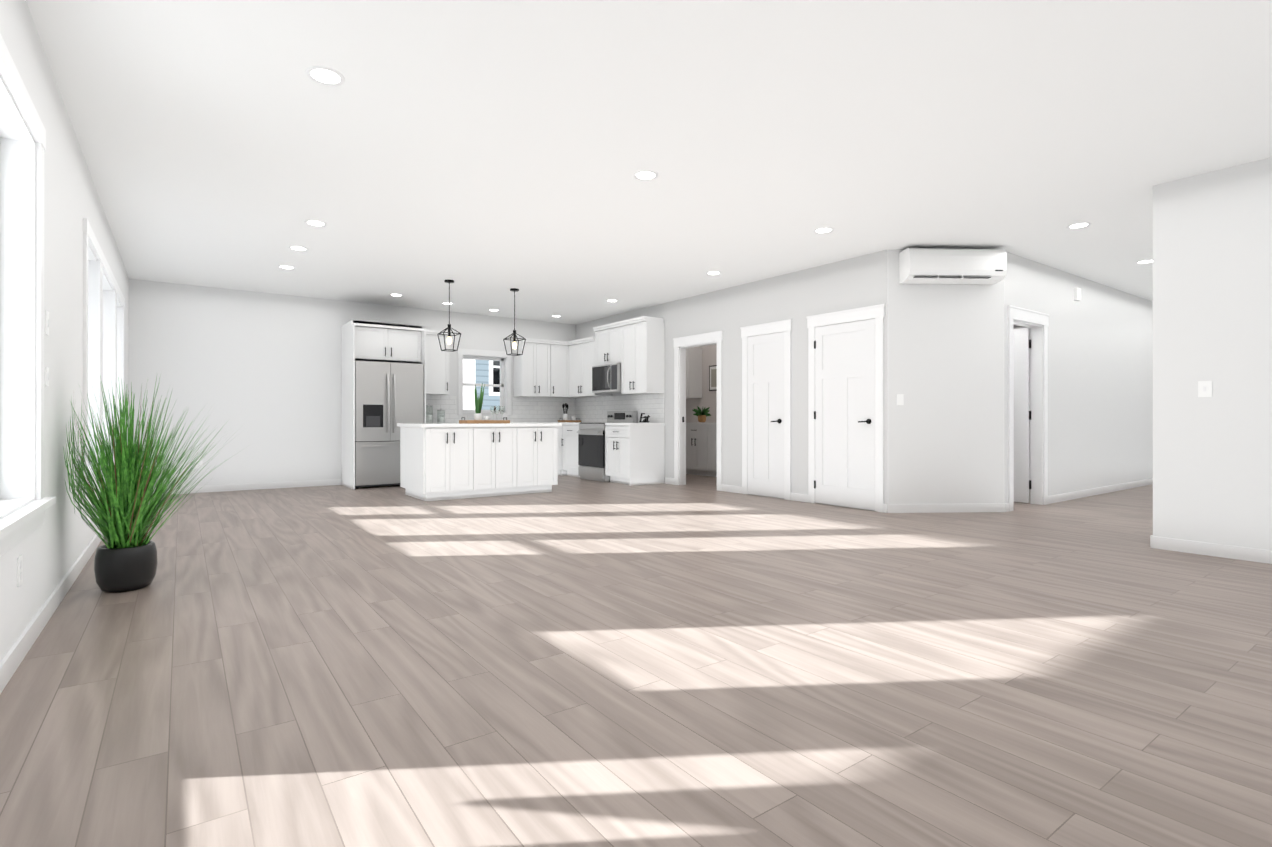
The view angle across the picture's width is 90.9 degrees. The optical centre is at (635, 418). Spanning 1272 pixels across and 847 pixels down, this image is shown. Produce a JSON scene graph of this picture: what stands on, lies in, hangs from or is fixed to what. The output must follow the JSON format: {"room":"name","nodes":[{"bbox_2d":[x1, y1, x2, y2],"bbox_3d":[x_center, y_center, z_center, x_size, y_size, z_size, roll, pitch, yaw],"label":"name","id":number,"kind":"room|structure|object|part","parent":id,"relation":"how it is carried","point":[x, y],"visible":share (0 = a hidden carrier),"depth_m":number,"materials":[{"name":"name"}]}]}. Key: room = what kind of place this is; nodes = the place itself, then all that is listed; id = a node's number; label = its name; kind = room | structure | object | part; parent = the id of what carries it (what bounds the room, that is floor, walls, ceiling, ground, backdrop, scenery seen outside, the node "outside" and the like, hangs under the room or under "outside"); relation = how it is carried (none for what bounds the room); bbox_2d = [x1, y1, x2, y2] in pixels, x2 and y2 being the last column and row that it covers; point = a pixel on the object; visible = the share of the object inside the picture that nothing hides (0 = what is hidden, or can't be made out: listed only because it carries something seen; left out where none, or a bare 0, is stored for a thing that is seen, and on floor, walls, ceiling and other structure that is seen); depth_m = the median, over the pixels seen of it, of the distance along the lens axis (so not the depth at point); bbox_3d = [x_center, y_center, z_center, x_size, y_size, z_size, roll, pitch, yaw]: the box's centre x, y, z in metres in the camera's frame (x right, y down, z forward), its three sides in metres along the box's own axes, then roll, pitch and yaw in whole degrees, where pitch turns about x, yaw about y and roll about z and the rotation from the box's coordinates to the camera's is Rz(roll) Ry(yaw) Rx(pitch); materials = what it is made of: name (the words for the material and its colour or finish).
{"room":"kitchen","nodes":[
{"label":"kitchen","id":0,"kind":"room"},
{"bbox_2d":[0,0,128,693],"bbox_3d":[-2.828,-0.397,2.848,0.194,2.740,12.640,0,0,-36],"label":"wall","id":1,"kind":"structure","parent":0,"point":[57,548],"depth_m":3.29,"materials":[{"name":"white paint"}]},
{"bbox_2d":[17,555,22,586],"bbox_3d":[-2.493,0.613,2.535,0.008,0.115,0.075,0,0,-36],"label":"wall plate","id":2,"kind":"object","parent":1,"relation":"attached to","point":[20,559],"depth_m":2.52,"materials":[{"name":"white plastic"}]},
{"bbox_2d":[0,33,124,556],"bbox_3d":[-3.680,-0.183,4.066,0.225,2.315,7.097,0,0,-36],"label":"window","id":3,"kind":"structure","parent":1,"relation":"in","point":[25,503],"depth_m":2.79,"materials":[{"name":"white glass"}]},
{"bbox_2d":[129,279,575,494],"bbox_3d":[-2.646,-0.393,10.671,9.682,2.740,0.194,0,0,-36],"label":"wall","id":4,"kind":"structure","parent":0,"point":[259,373],"depth_m":8.66,"materials":[{"name":"white paint"}]},
{"bbox_2d":[196,460,202,468],"bbox_3d":[-5.782,0.596,8.285,0.075,0.115,0.008,0,0,-36],"label":"wall plate","id":5,"kind":"object","parent":4,"relation":"attached to","point":[200,462],"depth_m":8.29,"materials":[{"name":"white plastic"}]},
{"bbox_2d":[341,320,420,363],"bbox_3d":[-3.786,-1.118,9.341,0.960,0.530,0.640,0,0,-36],"label":"upper cabinet","id":6,"kind":"object","parent":4,"relation":"attached to","point":[360,340],"depth_m":9.06,"materials":[{"name":"white wood"}]},
{"bbox_2d":[421,332,448,395],"bbox_3d":[-3.261,-0.870,9.908,0.515,0.955,0.340,0,0,-36],"label":"upper cabinet","id":7,"kind":"object","parent":4,"relation":"attached to","point":[435,361],"depth_m":9.80,"materials":[{"name":"white wood"}]},
{"bbox_2d":[426,404,432,421],"bbox_3d":[-3.245,-0.092,9.812,0.123,0.296,0.123,0,0,-42],"label":"jar","id":8,"kind":"object","parent":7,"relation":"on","point":[430,419],"depth_m":9.77,"materials":[{"name":"clear glass"}]},
{"bbox_2d":[437,408,444,422],"bbox_3d":[-3.100,-0.057,9.954,0.123,0.226,0.123,0,0,-42],"label":"jar","id":9,"kind":"object","parent":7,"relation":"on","point":[440,419],"depth_m":9.91,"materials":[{"name":"clear glass"}]},
{"bbox_2d":[457,348,511,414],"bbox_3d":[-2.607,-0.620,10.688,0.964,1.095,0.192,0,0,-36],"label":"window","id":10,"kind":"structure","parent":4,"relation":"in","point":[504,359],"depth_m":10.77,"materials":[{"name":"white wood"}]},
{"bbox_2d":[513,340,548,399],"bbox_3d":[-1.796,-0.870,10.972,0.608,0.955,0.340,0,0,-36],"label":"upper cabinet","id":11,"kind":"object","parent":4,"relation":"attached to","point":[530,369],"depth_m":10.81,"materials":[{"name":"white wood"}]},
{"bbox_2d":[549,340,568,399],"bbox_3d":[-1.455,-0.870,11.198,0.441,0.955,0.375,0,0,-36],"label":"upper cabinet","id":12,"kind":"object","parent":4,"relation":"attached to","point":[550,377],"depth_m":11.08,"materials":[{"name":"white wood"}]},
{"bbox_2d":[0,474,1271,846],"bbox_3d":[2.731,1.026,6.773,13.802,0.100,12.820,0,0,-36],"label":"floor","id":13,"kind":"structure","parent":0,"point":[578,662],"depth_m":2.33,"materials":[{"name":"brown wood"}]},
{"bbox_2d":[63,375,249,591],"bbox_3d":[-2.761,0.347,3.694,0.813,1.254,1.208,0,0,-36],"label":"potted grass plant","id":14,"kind":"object","parent":13,"relation":"on","point":[125,557],"visible":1,"depth_m":3.50,"materials":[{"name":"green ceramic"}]},
{"bbox_2d":[355,361,423,488],"bbox_3d":[-3.716,0.082,9.244,0.940,1.790,0.846,0,0,-36],"label":"fridge","id":15,"kind":"object","parent":13,"relation":"on","point":[389,396],"visible":0.73,"depth_m":8.90,"materials":[{"name":"grey metal"}]},
{"bbox_2d":[400,427,557,500],"bbox_3d":[-2.030,0.536,8.207,1.780,0.880,1.005,0,0,-36],"label":"kitchen island","id":16,"kind":"object","parent":13,"relation":"on","point":[444,461],"depth_m":7.77,"materials":[{"name":"white wood"}]},
{"bbox_2d":[397,423,560,426],"bbox_3d":[-2.041,0.076,8.223,1.850,0.040,1.035,0,0,-36],"label":"island countertop","id":17,"kind":"structure","parent":16,"relation":"on","point":[398,424],"depth_m":7.88,"materials":[{"name":"white stone"}]},
{"bbox_2d":[459,417,509,422],"bbox_3d":[-1.989,0.016,8.227,0.590,0.078,0.280,0,0,-36],"label":"tray","id":18,"kind":"object","parent":17,"relation":"on","point":[484,421],"visible":0.98,"depth_m":8.10,"materials":[{"name":"brown wood"}]},
{"bbox_2d":[474,383,488,419],"bbox_3d":[-2.038,-0.218,8.190,0.190,0.522,0.174,0,0,-36],"label":"potted plant","id":19,"kind":"object","parent":18,"relation":"on","point":[478,408],"visible":0.77,"depth_m":8.15,"materials":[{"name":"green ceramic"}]},
{"bbox_2d":[491,406,504,418],"bbox_3d":[-1.808,-0.065,8.285,0.082,0.215,0.180,0,0,30],"label":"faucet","id":20,"kind":"object","parent":18,"relation":"on","point":[495,410],"depth_m":8.33,"materials":[{"name":"silver metal"}]},
{"bbox_2d":[558,426,560,475],"bbox_3d":[-1.800,0.537,10.746,0.931,0.880,0.700,0,0,-36],"label":"base cabinet","id":21,"kind":"object","parent":13,"relation":"on","point":[559,427],"depth_m":10.75,"materials":[{"name":"white wood"}]},
{"bbox_2d":[561,424,579,476],"bbox_3d":[-0.864,0.537,10.723,0.683,0.880,0.597,0,0,-36],"label":"base cabinet","id":22,"kind":"object","parent":13,"relation":"on","point":[569,435],"depth_m":10.59,"materials":[{"name":"white wood"}]},
{"bbox_2d":[558,403,580,421],"bbox_3d":[-1.196,-0.115,11.263,0.360,0.343,0.220,0,0,-36],"label":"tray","id":23,"kind":"object","parent":22,"relation":"on","point":[565,416],"visible":1,"depth_m":11.20,"materials":[{"name":"brown wood"}]},
{"bbox_2d":[577,411,636,481],"bbox_3d":[-0.490,0.422,10.150,0.717,1.110,0.754,0,0,-36],"label":"range","id":24,"kind":"object","parent":13,"relation":"on","point":[591,449],"visible":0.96,"depth_m":10.01,"materials":[{"name":"silver metal"}]},
{"bbox_2d":[605,424,664,485],"bbox_3d":[-0.024,0.537,9.598,0.645,0.880,0.670,0,0,-36],"label":"base cabinet","id":25,"kind":"object","parent":13,"relation":"on","point":[634,453],"depth_m":9.36,"materials":[{"name":"white wood"}]},
{"bbox_2d":[639,413,649,422],"bbox_3d":[0.133,-0.019,9.637,0.018,0.145,0.260,0,0,-36],"label":"sign","id":26,"kind":"object","parent":25,"relation":"on","point":[645,420],"visible":1,"depth_m":9.62,"materials":[{"name":"black metal"}]},
{"bbox_2d":[686,424,701,475],"bbox_3d":[1.267,0.538,11.031,0.620,0.880,0.767,0,0,-36],"label":"base cabinet","id":27,"kind":"object","parent":13,"relation":"on","point":[701,448],"depth_m":10.87,"materials":[{"name":"white wood"}]},
{"bbox_2d":[686,420,701,423],"bbox_3d":[1.074,0.078,11.292,0.625,0.040,2.600,0,0,-36],"label":"countertop","id":28,"kind":"structure","parent":27,"relation":"on","point":[687,421],"depth_m":10.99,"materials":[{"name":"white stone"}]},
{"bbox_2d":[692,406,710,421],"bbox_3d":[1.171,-0.096,11.166,0.411,0.306,0.354,0,0,-36],"label":"potted plant","id":29,"kind":"object","parent":28,"relation":"on","point":[703,414],"visible":1,"depth_m":11.08,"materials":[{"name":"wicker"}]},
{"bbox_2d":[702,424,716,476],"bbox_3d":[1.631,0.537,10.528,0.620,0.880,0.709,0,0,-36],"label":"base cabinet","id":30,"kind":"object","parent":13,"relation":"on","point":[709,431],"depth_m":10.56,"materials":[{"name":"white wood"}]},
{"bbox_2d":[26,0,1271,324],"bbox_3d":[2.731,-1.825,6.774,13.802,0.120,12.820,0,0,-36],"label":"ceiling","id":31,"kind":"structure","parent":0,"point":[486,156],"depth_m":3.89,"materials":[{"name":"white paint"}]},
{"bbox_2d":[278,265,294,268],"bbox_3d":[-4.056,-1.761,7.271,0.183,0.006,0.183,0,0,15],"label":"recessed light","id":32,"kind":"object","parent":31,"relation":"in","point":[280,266],"depth_m":7.27,"materials":[{"name":"white plastic"}]},
{"bbox_2d":[289,246,308,250],"bbox_3d":[-3.488,-1.762,6.472,0.183,0.006,0.183,0,0,-45],"label":"recessed light","id":33,"kind":"object","parent":31,"relation":"in","point":[298,248],"depth_m":6.47,"materials":[{"name":"white plastic"}]},
{"bbox_2d":[304,220,326,226],"bbox_3d":[-2.883,-1.762,5.639,0.183,0.006,0.183,0,0,-45],"label":"recessed light","id":34,"kind":"object","parent":31,"relation":"in","point":[317,223],"depth_m":5.64,"materials":[{"name":"white plastic"}]},
{"bbox_2d":[306,66,344,85],"bbox_3d":[-1.598,-1.763,3.223,0.183,0.006,0.183,0,0,-42],"label":"recessed light","id":35,"kind":"object","parent":31,"relation":"in","point":[323,75],"depth_m":3.21,"materials":[{"name":"white plastic"}]},
{"bbox_2d":[437,280,460,351],"bbox_3d":[-2.377,-1.316,7.971,0.233,0.894,0.233,0,0,-36],"label":"pendant light","id":36,"kind":"object","parent":31,"relation":"hanging from","point":[449,339],"visible":1,"depth_m":7.96,"materials":[{"name":"black metal"}]},
{"bbox_2d":[503,288,525,355],"bbox_3d":[-1.649,-1.316,8.500,0.233,0.894,0.233,0,0,-36],"label":"pendant light","id":37,"kind":"object","parent":31,"relation":"hanging from","point":[513,334],"visible":1,"depth_m":8.49,"materials":[{"name":"black metal"}]},
{"bbox_2d":[633,170,657,180],"bbox_3d":[0.071,-1.763,4.533,0.183,0.006,0.183,0,0,-45],"label":"recessed light","id":38,"kind":"object","parent":31,"relation":"in","point":[645,175],"depth_m":4.53,"materials":[{"name":"white plastic"}]},
{"bbox_2d":[706,271,720,274],"bbox_3d":[0.937,-1.761,7.560,0.183,0.006,0.183,0,0,15],"label":"recessed light","id":39,"kind":"object","parent":31,"relation":"in","point":[711,272],"depth_m":7.57,"materials":[{"name":"white plastic"}]},
{"bbox_2d":[814,227,833,233],"bbox_3d":[1.755,-1.762,5.855,0.183,0.006,0.183,0,0,30],"label":"recessed light","id":40,"kind":"object","parent":31,"relation":"in","point":[823,230],"depth_m":5.85,"materials":[{"name":"white plastic"}]},
{"bbox_2d":[1067,222,1090,228],"bbox_3d":[4.037,-1.762,5.708,0.183,0.006,0.183,0,0,15],"label":"recessed light","id":41,"kind":"object","parent":31,"relation":"in","point":[1084,224],"depth_m":5.70,"materials":[{"name":"white plastic"}]},
{"bbox_2d":[1136,259,1152,263],"bbox_3d":[5.711,-1.761,7.011,0.183,0.006,0.183,0,0,15],"label":"recessed light","id":42,"kind":"object","parent":31,"relation":"in","point":[1151,260],"depth_m":7.00,"materials":[{"name":"white plastic"}]},
{"bbox_2d":[694,344,716,397],"bbox_3d":[1.725,-0.392,11.036,0.120,2.740,4.380,0,0,-36],"label":"wall","id":43,"kind":"structure","parent":0,"point":[709,355],"depth_m":11.49,"materials":[{"name":"white paint"}]},
{"bbox_2d":[686,348,701,399],"bbox_3d":[0.757,-0.852,11.971,0.340,0.920,1.130,0,0,-36],"label":"upper cabinet","id":44,"kind":"object","parent":43,"relation":"attached to","point":[693,356],"depth_m":11.50,"materials":[{"name":"white wood"}]},
{"bbox_2d":[709,365,716,390],"bbox_3d":[1.452,-0.742,11.283,0.021,0.460,0.380,0,0,-36],"label":"framed picture","id":45,"kind":"object","parent":43,"relation":"attached to","point":[712,377],"visible":0.55,"depth_m":11.34,"materials":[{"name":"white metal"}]},
{"bbox_2d":[576,157,1271,563],"bbox_3d":[2.530,-0.395,6.739,0.148,2.740,12.640,0,0,-36],"label":"wall","id":46,"kind":"structure","parent":0,"point":[1212,323],"depth_m":4.57,"materials":[{"name":"white paint"}]},
{"bbox_2d":[565,341,576,399],"bbox_3d":[-1.171,-0.887,11.404,0.379,0.990,0.375,0,0,-36],"label":"upper cabinet","id":47,"kind":"object","parent":46,"relation":"attached to","point":[566,342],"depth_m":11.40,"materials":[{"name":"white wood"}]},
{"bbox_2d":[569,336,611,399],"bbox_3d":[-0.830,-0.870,10.935,0.379,0.955,0.900,0,0,-36],"label":"upper cabinet","id":48,"kind":"object","parent":46,"relation":"attached to","point":[580,351],"depth_m":10.83,"materials":[{"name":"white wood"}]},
{"bbox_2d":[593,324,620,365],"bbox_3d":[-0.324,-1.190,10.271,0.340,0.615,0.770,0,0,-36],"label":"upper cabinet","id":49,"kind":"object","parent":46,"relation":"attached to","point":[607,340],"depth_m":10.17,"materials":[{"name":"white wood"}]},
{"bbox_2d":[592,363,620,392],"bbox_3d":[-0.375,-0.658,10.234,0.460,0.440,0.754,0,0,-36],"label":"microwave","id":50,"kind":"object","parent":49,"relation":"attached to","point":[606,378],"visible":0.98,"depth_m":10.07,"materials":[{"name":"silver metal"}]},
{"bbox_2d":[621,316,664,395],"bbox_3d":[0.082,-0.946,9.713,0.340,1.105,0.729,0,0,-36],"label":"upper cabinet","id":51,"kind":"object","parent":46,"relation":"attached to","point":[643,340],"depth_m":9.48,"materials":[{"name":"white wood"}]},
{"bbox_2d":[747,319,874,509],"bbox_3d":[1.969,-0.048,7.351,0.066,2.024,1.844,0,0,-36],"label":"doors","id":52,"kind":"structure","parent":46,"relation":"in","point":[844,414],"depth_m":7.09,"materials":[{"name":"white wood"}]},
{"bbox_2d":[1198,381,1211,396],"bbox_3d":[4.081,-0.216,4.492,0.010,0.115,0.075,0,0,-36],"label":"wall plate","id":53,"kind":"object","parent":46,"relation":"attached to","point":[1205,388],"depth_m":4.49,"materials":[{"name":"white plastic"}]},
{"bbox_2d":[887,250,1004,512],"bbox_3d":[3.239,-0.395,6.598,1.251,2.740,0.134,0,0,-3],"label":"wall","id":54,"kind":"structure","parent":0,"point":[945,398],"depth_m":6.54,"materials":[{"name":"white paint"}]},
{"bbox_2d":[899,248,1006,284],"bbox_3d":[3.247,-1.570,6.427,1.000,0.321,0.235,0,0,-3],"label":"mini-split air conditioner","id":55,"kind":"object","parent":54,"relation":"attached to","point":[949,266],"visible":1,"depth_m":6.32,"materials":[{"name":"white plastic"}]},
{"bbox_2d":[1014,325,1029,479],"bbox_3d":[5.993,-0.393,9.668,0.120,2.740,2.269,0,0,-36],"label":"door frame","id":56,"kind":"structure","parent":0,"point":[1015,326],"depth_m":9.54,"materials":[{"name":"white paint"}]},
{"bbox_2d":[1004,252,1152,511],"bbox_3d":[6.261,-0.394,8.364,5.980,2.740,0.155,0,0,-36],"label":"wall","id":57,"kind":"structure","parent":0,"point":[1091,388],"depth_m":7.73,"materials":[{"name":"white paint"}]},
{"bbox_2d":[1014,327,1030,502],"bbox_3d":[4.324,-0.045,7.522,0.087,2.018,0.780,0,0,-36],"label":"door leaf","id":58,"kind":"structure","parent":57,"relation":"in","point":[1021,414],"depth_m":7.25,"materials":[{"name":"white wood"}]},
{"bbox_3d":[4.532,-0.054,7.216,0.014,1.720,0.040,0,0,-36],"label":"hall door hinges","id":59,"kind":"part","parent":58,"relation":"part of","materials":[{"name":"white wood"}]},
{"label":"outside","id":60,"kind":"structure","parent":0,"visible":0},
{"bbox_2d":[463,359,474,409],"bbox_3d":[0.153,-2.024,7.398,23.000,10.000,24.100,0,0,-36],"label":"sky","id":61,"kind":"structure","parent":60,"point":[468,377],"depth_m":18.47,"materials":[{"name":"white"}]},
{"bbox_2d":[475,360,499,409],"bbox_3d":[-1.273,-2.019,16.806,6.250,8.000,0.200,0,0,-36],"label":"neighbouring house","id":62,"kind":"structure","parent":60,"point":[487,371],"depth_m":15.12,"materials":[{"name":"blue wood"}]}
]}

